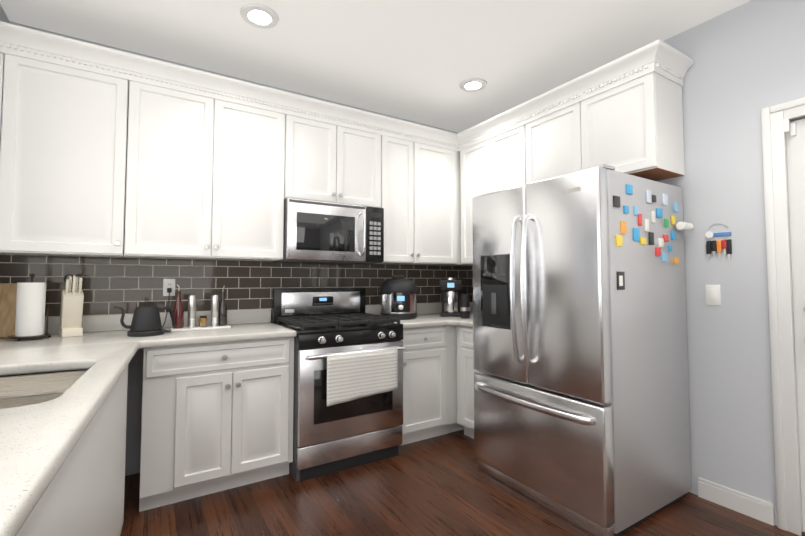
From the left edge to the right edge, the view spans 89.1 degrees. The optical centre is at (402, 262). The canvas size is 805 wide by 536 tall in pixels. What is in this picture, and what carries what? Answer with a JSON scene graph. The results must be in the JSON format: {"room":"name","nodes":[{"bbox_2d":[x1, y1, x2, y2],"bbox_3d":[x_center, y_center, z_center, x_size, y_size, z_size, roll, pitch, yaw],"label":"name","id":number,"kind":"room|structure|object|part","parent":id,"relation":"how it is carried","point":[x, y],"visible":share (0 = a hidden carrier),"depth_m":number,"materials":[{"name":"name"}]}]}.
{"room":"kitchen","nodes":[
{"label":"kitchen","id":0,"kind":"room"},
{"bbox_2d":[0,4,8,22],"bbox_3d":[-2.136,-0.045,1.976,0.120,2.720,0.680,2,-3,-32],"label":"wall","id":1,"kind":"structure","parent":0,"point":[3,17],"depth_m":2.25,"materials":[{"name":"grey paint"}]},
{"bbox_2d":[9,21,457,475],"bbox_3d":[-1.994,-0.020,2.538,6.320,2.720,0.120,2,-3,-32],"label":"wall","id":2,"kind":"structure","parent":0,"point":[134,416],"depth_m":2.61,"materials":[{"name":"grey paint"}]},
{"bbox_2d":[0,52,128,257],"bbox_3d":[-1.915,-0.566,2.317,0.585,1.050,0.358,2,-3,-32],"label":"upper cabinet","id":3,"kind":"object","parent":2,"relation":"attached to","point":[63,151],"depth_m":2.20,"materials":[{"name":"white wood"}]},
{"bbox_3d":[-2.148,-0.571,2.190,0.055,1.050,0.325,2,-3,-32],"label":"wall cabinet filler","id":4,"kind":"part","parent":3,"relation":"part of","materials":[{"name":"white wood"}]},
{"bbox_2d":[124,80,284,260],"bbox_3d":[-1.281,-0.548,2.717,0.908,1.050,0.358,2,-3,-32],"label":"upper cabinet","id":5,"kind":"object","parent":2,"relation":"attached to","point":[204,178],"visible":1,"depth_m":2.56,"materials":[{"name":"white wood"}]},
{"bbox_2d":[0,21,463,151],"bbox_3d":[-0.767,-1.098,2.834,3.057,0.130,0.087,2,-3,-32],"label":"crown molding","id":6,"kind":"structure","parent":5,"relation":"attached to","point":[16,40],"depth_m":2.54,"materials":[{"name":"white wood"}]},
{"bbox_2d":[0,255,462,322],"bbox_3d":[-0.826,0.253,3.187,3.398,0.512,0.008,2,-3,-32],"label":"tile backsplash","id":7,"kind":"structure","parent":2,"relation":"attached to","point":[128,285],"depth_m":2.81,"materials":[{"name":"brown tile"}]},
{"bbox_2d":[163,279,174,295],"bbox_3d":[-1.553,0.168,2.722,0.070,0.114,0.008,2,-3,-32],"label":"electrical outlet plate","id":8,"kind":"object","parent":7,"relation":"attached to","point":[168,283],"visible":0.9,"depth_m":2.72,"materials":[{"name":"white plastic"}]},
{"bbox_2d":[162,288,171,327],"bbox_3d":[-1.540,0.299,2.634,0.090,0.261,0.144,2,-3,-32],"label":"plug","id":9,"kind":"object","parent":8,"relation":"attached to","point":[169,290],"visible":0.79,"depth_m":2.69,"materials":[{"name":"black plastic"}]},
{"bbox_2d":[44,302,472,333],"bbox_3d":[-0.536,0.383,2.715,3.386,0.100,1.086,2,-3,-32],"label":"backsplash","id":10,"kind":"structure","parent":2,"relation":"attached to","point":[96,323],"depth_m":2.79,"materials":[{"name":"stone"}]},
{"bbox_2d":[284,114,380,207],"bbox_3d":[-0.571,-0.740,3.173,0.762,0.625,0.358,2,-3,-32],"label":"upper cabinet","id":11,"kind":"object","parent":2,"relation":"attached to","point":[327,162],"visible":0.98,"depth_m":3.02,"materials":[{"name":"white wood"}]},
{"bbox_2d":[272,198,383,264],"bbox_3d":[-0.549,-0.212,3.111,0.757,0.430,0.447,2,-3,-32],"label":"microwave","id":12,"kind":"object","parent":11,"relation":"attached to","point":[318,232],"visible":1,"depth_m":2.95,"materials":[{"name":"grey metal"}]},
{"bbox_2d":[376,135,413,263],"bbox_3d":[-0.115,-0.515,3.451,0.308,1.050,0.358,2,-3,-32],"label":"upper cabinet","id":13,"kind":"object","parent":2,"relation":"attached to","point":[397,179],"visible":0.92,"depth_m":3.32,"materials":[{"name":"white wood"}]},
{"bbox_2d":[399,142,472,265],"bbox_3d":[0.361,-0.501,3.750,0.808,1.050,0.358,2,-3,-32],"label":"upper cabinet","id":14,"kind":"object","parent":2,"relation":"attached to","point":[437,212],"visible":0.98,"depth_m":3.54,"materials":[{"name":"white wood"}]},
{"bbox_2d":[0,0,750,132],"bbox_3d":[-0.234,-1.553,-0.188,6.320,0.100,6.720,2,-3,-32],"label":"ceiling","id":15,"kind":"structure","parent":0,"point":[418,61],"depth_m":2.54,"materials":[{"name":"grey paint"}]},
{"bbox_2d":[240,3,278,28],"bbox_3d":[-0.805,-1.383,2.307,0.210,0.015,0.210,2,-3,-32],"label":"recessed light","id":16,"kind":"object","parent":15,"relation":"in","point":[259,15],"visible":1,"depth_m":2.29,"materials":[{"name":"white plastic"}]},
{"bbox_2d":[459,78,486,91],"bbox_3d":[0.539,-1.347,3.118,0.210,0.015,0.210,2,-3,-32],"label":"recessed light","id":17,"kind":"object","parent":15,"relation":"in","point":[472,84],"visible":1,"depth_m":3.10,"materials":[{"name":"white plastic"}]},
{"bbox_2d":[120,429,801,535],"bbox_3d":[-0.234,1.264,-0.314,6.320,0.100,6.720,2,-3,-32],"label":"floor","id":18,"kind":"structure","parent":0,"point":[441,485],"depth_m":2.19,"materials":[{"name":"brown wood"}]},
{"bbox_2d":[0,385,79,524],"bbox_3d":[-1.210,0.516,1.048,0.530,0.230,0.300,1,-3,-28],"label":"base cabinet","id":19,"kind":"object","parent":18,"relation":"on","point":[44,509],"depth_m":0.96,"materials":[{"name":"white"}]},
{"bbox_2d":[0,406,27,433],"bbox_3d":[-0.875,0.360,0.627,0.390,0.040,0.810,2,-3,-32],"label":"countertop","id":20,"kind":"structure","parent":19,"relation":"on","point":[7,415],"depth_m":0.94,"materials":[{"name":"stone"}]},
{"bbox_2d":[0,369,99,448],"bbox_3d":[-1.327,0.511,1.378,0.425,0.190,0.330,1,-3,-28],"label":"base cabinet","id":21,"kind":"object","parent":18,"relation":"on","point":[45,380],"depth_m":1.53,"materials":[{"name":"white"}]},
{"bbox_2d":[0,332,95,375],"bbox_3d":[-1.718,0.420,1.964,0.390,0.040,1.093,2,-3,-32],"label":"countertop","id":22,"kind":"structure","parent":21,"relation":"on","point":[42,354],"depth_m":1.74,"materials":[{"name":"stone"}]},
{"bbox_2d":[0,283,46,337],"bbox_3d":[-2.134,0.265,2.269,0.220,0.294,0.088,1,-3,-24],"label":"cutting board","id":23,"kind":"object","parent":22,"relation":"on","point":[8,293],"visible":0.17,"depth_m":2.25,"materials":[{"name":"brown wood"}]},
{"bbox_2d":[7,273,50,340],"bbox_3d":[-1.984,0.234,2.184,0.176,0.350,0.176,1,-3,-12],"label":"paper towel holder","id":24,"kind":"object","parent":22,"relation":"on","point":[30,309],"visible":1,"depth_m":2.14,"materials":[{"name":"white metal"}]},
{"bbox_2d":[59,274,83,336],"bbox_3d":[-1.886,0.242,2.332,0.090,0.347,0.174,2,-4,-44],"label":"knife block","id":25,"kind":"object","parent":22,"relation":"on","point":[72,301],"visible":1,"depth_m":2.29,"materials":[{"name":"beige wood"}]},
{"bbox_2d":[139,337,293,511],"bbox_3d":[-1.163,0.905,2.567,0.801,0.875,0.628,2,-3,-32],"label":"base cabinet","id":26,"kind":"object","parent":18,"relation":"on","point":[217,417],"visible":1,"depth_m":2.31,"materials":[{"name":"white wood"}]},
{"bbox_2d":[0,330,151,535],"bbox_3d":[-1.081,0.400,1.516,0.210,0.040,2.533,2,-3,-32],"label":"countertop","id":27,"kind":"structure","parent":26,"relation":"on","point":[38,441],"depth_m":0.87,"materials":[{"name":"stone"}]},
{"bbox_2d":[114,301,175,336],"bbox_3d":[-1.488,0.322,2.363,0.307,0.192,0.232,2,-3,-42],"label":"gooseneck kettle","id":28,"kind":"object","parent":27,"relation":"on","point":[146,320],"visible":1,"depth_m":2.29,"materials":[{"name":"black metal"}]},
{"bbox_2d":[140,322,296,347],"bbox_3d":[-1.141,0.446,2.556,0.799,0.040,0.708,2,-3,-32],"label":"countertop","id":29,"kind":"structure","parent":26,"relation":"on","point":[267,330],"depth_m":2.40,"materials":[{"name":"stone"}]},
{"bbox_2d":[169,284,230,331],"bbox_3d":[-1.299,0.286,2.632,0.340,0.287,0.150,2,-3,-34],"label":"tray","id":30,"kind":"object","parent":29,"relation":"on","point":[218,315],"visible":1,"depth_m":2.59,"materials":[{"name":"white ceramic"}]},
{"bbox_2d":[272,287,404,480],"bbox_3d":[-0.462,0.774,2.929,0.757,1.168,0.734,2,-3,-32],"label":"range","id":31,"kind":"object","parent":18,"relation":"on","point":[348,387],"visible":1,"depth_m":2.67,"materials":[{"name":"grey metal"}]},
{"bbox_2d":[401,326,453,444],"bbox_3d":[0.044,0.939,3.327,0.516,0.875,0.628,2,-3,-32],"label":"base cabinet","id":32,"kind":"object","parent":18,"relation":"on","point":[428,392],"visible":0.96,"depth_m":3.09,"materials":[{"name":"white wood"}]},
{"bbox_2d":[448,326,463,432],"bbox_3d":[0.506,0.953,3.649,0.601,0.875,0.575,2,-3,-32],"label":"base cabinet","id":33,"kind":"object","parent":18,"relation":"on","point":[454,426],"visible":0.14,"depth_m":3.26,"materials":[{"name":"white wood"}]},
{"bbox_2d":[394,313,472,328],"bbox_3d":[0.423,0.480,3.316,1.122,0.040,1.088,2,-3,-32],"label":"countertop","id":34,"kind":"structure","parent":33,"relation":"on","point":[427,320],"depth_m":3.17,"materials":[{"name":"stone"}]},
{"bbox_2d":[378,275,419,319],"bbox_3d":[-0.032,0.285,3.366,0.340,0.355,0.326,0,-3,-7],"label":"pressure cooker","id":35,"kind":"object","parent":34,"relation":"on","point":[398,296],"visible":0.96,"depth_m":3.24,"materials":[{"name":"black"}]},
{"bbox_2d":[440,278,460,316],"bbox_3d":[0.432,0.305,3.628,0.180,0.337,0.240,0,-3,8],"label":"coffee maker","id":36,"kind":"object","parent":34,"relation":"on","point":[450,288],"visible":0.92,"depth_m":3.53,"materials":[{"name":"black"}]},
{"bbox_2d":[460,294,469,318],"bbox_3d":[0.518,0.365,3.384,0.077,0.196,0.077,2,-3,-32],"label":"milk frother","id":37,"kind":"object","parent":34,"relation":"on","point":[465,306],"visible":1,"depth_m":3.35,"materials":[{"name":"black plastic"}]},
{"bbox_2d":[456,326,478,438],"bbox_3d":[0.788,0.932,3.176,0.628,0.875,0.496,2,-3,-32],"label":"base cabinet","id":38,"kind":"object","parent":18,"relation":"on","point":[465,393],"visible":0.12,"depth_m":3.14,"materials":[{"name":"white wood"}]},
{"bbox_2d":[472,164,693,535],"bbox_3d":[1.035,0.439,2.484,0.932,1.798,0.958,2,-3,-32],"label":"fridge","id":39,"kind":"object","parent":18,"relation":"on","point":[581,393],"visible":1,"depth_m":2.16,"materials":[{"name":"silver metal"}]},
{"bbox_2d":[657,0,804,525],"bbox_3d":[1.557,-0.012,2.719,0.120,2.720,3.360,2,-3,-32],"label":"wall","id":40,"kind":"structure","parent":0,"point":[731,86],"depth_m":2.22,"materials":[{"name":"grey paint"}]},
{"bbox_2d":[463,266,472,301],"bbox_3d":[0.902,0.273,3.626,0.008,0.512,1.090,2,-3,-32],"label":"tile backsplash","id":41,"kind":"structure","parent":40,"relation":"attached to","point":[468,280],"depth_m":4.02,"materials":[{"name":"brown tile"}]},
{"bbox_2d":[460,124,525,264],"bbox_3d":[0.835,-0.516,3.420,0.358,1.050,0.753,2,-3,-32],"label":"upper cabinet","id":42,"kind":"object","parent":40,"relation":"attached to","point":[494,164],"visible":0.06,"depth_m":3.36,"materials":[{"name":"white wood"}]},
{"bbox_2d":[525,45,693,183],"bbox_3d":[1.298,-0.835,2.699,0.358,0.667,0.976,2,-3,-32],"label":"upper cabinet","id":43,"kind":"object","parent":40,"relation":"attached to","point":[634,127],"depth_m":2.43,"materials":[{"name":"white wood"}]},
{"bbox_2d":[460,39,667,148],"bbox_3d":[0.963,-1.095,2.897,0.069,0.130,1.650,2,-3,-32],"label":"crown molding","id":44,"kind":"structure","parent":43,"relation":"attached to","point":[664,59],"depth_m":2.64,"materials":[{"name":"white wood"}]},
{"bbox_2d":[705,285,720,304],"bbox_3d":[1.742,0.184,2.294,0.009,0.114,0.070,2,-3,-32],"label":"switch plate","id":45,"kind":"object","parent":40,"relation":"attached to","point":[713,296],"visible":1,"depth_m":2.29,"materials":[{"name":"white plastic"}]},
{"bbox_2d":[705,224,731,259],"bbox_3d":[1.758,-0.114,2.276,0.016,0.204,0.121,2,-3,-32],"label":"key holder","id":46,"kind":"object","parent":40,"relation":"attached to","point":[724,244],"visible":1,"depth_m":2.27,"materials":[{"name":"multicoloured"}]},
{"bbox_2d":[698,477,774,525],"bbox_3d":[1.774,1.273,2.189,0.014,0.105,0.330,2,-3,-32],"label":"baseboard","id":47,"kind":"structure","parent":40,"relation":"attached to","point":[747,505],"depth_m":2.17,"materials":[{"name":"white wood"}]},
{"bbox_2d":[761,97,804,535],"bbox_3d":[2.198,0.244,1.663,0.147,2.115,1.060,2,-3,-32],"label":"door frame","id":48,"kind":"structure","parent":40,"relation":"attached to","point":[776,119],"depth_m":2.04,"materials":[{"name":"white painted wood"}]},
{"bbox_2d":[786,119,804,531],"bbox_3d":[2.174,0.284,1.646,0.104,2.016,0.898,2,-3,-32],"label":"entry door","id":49,"kind":"structure","parent":40,"relation":"in","point":[795,141],"depth_m":2.02,"materials":[{"name":"white wood"}]}
]}

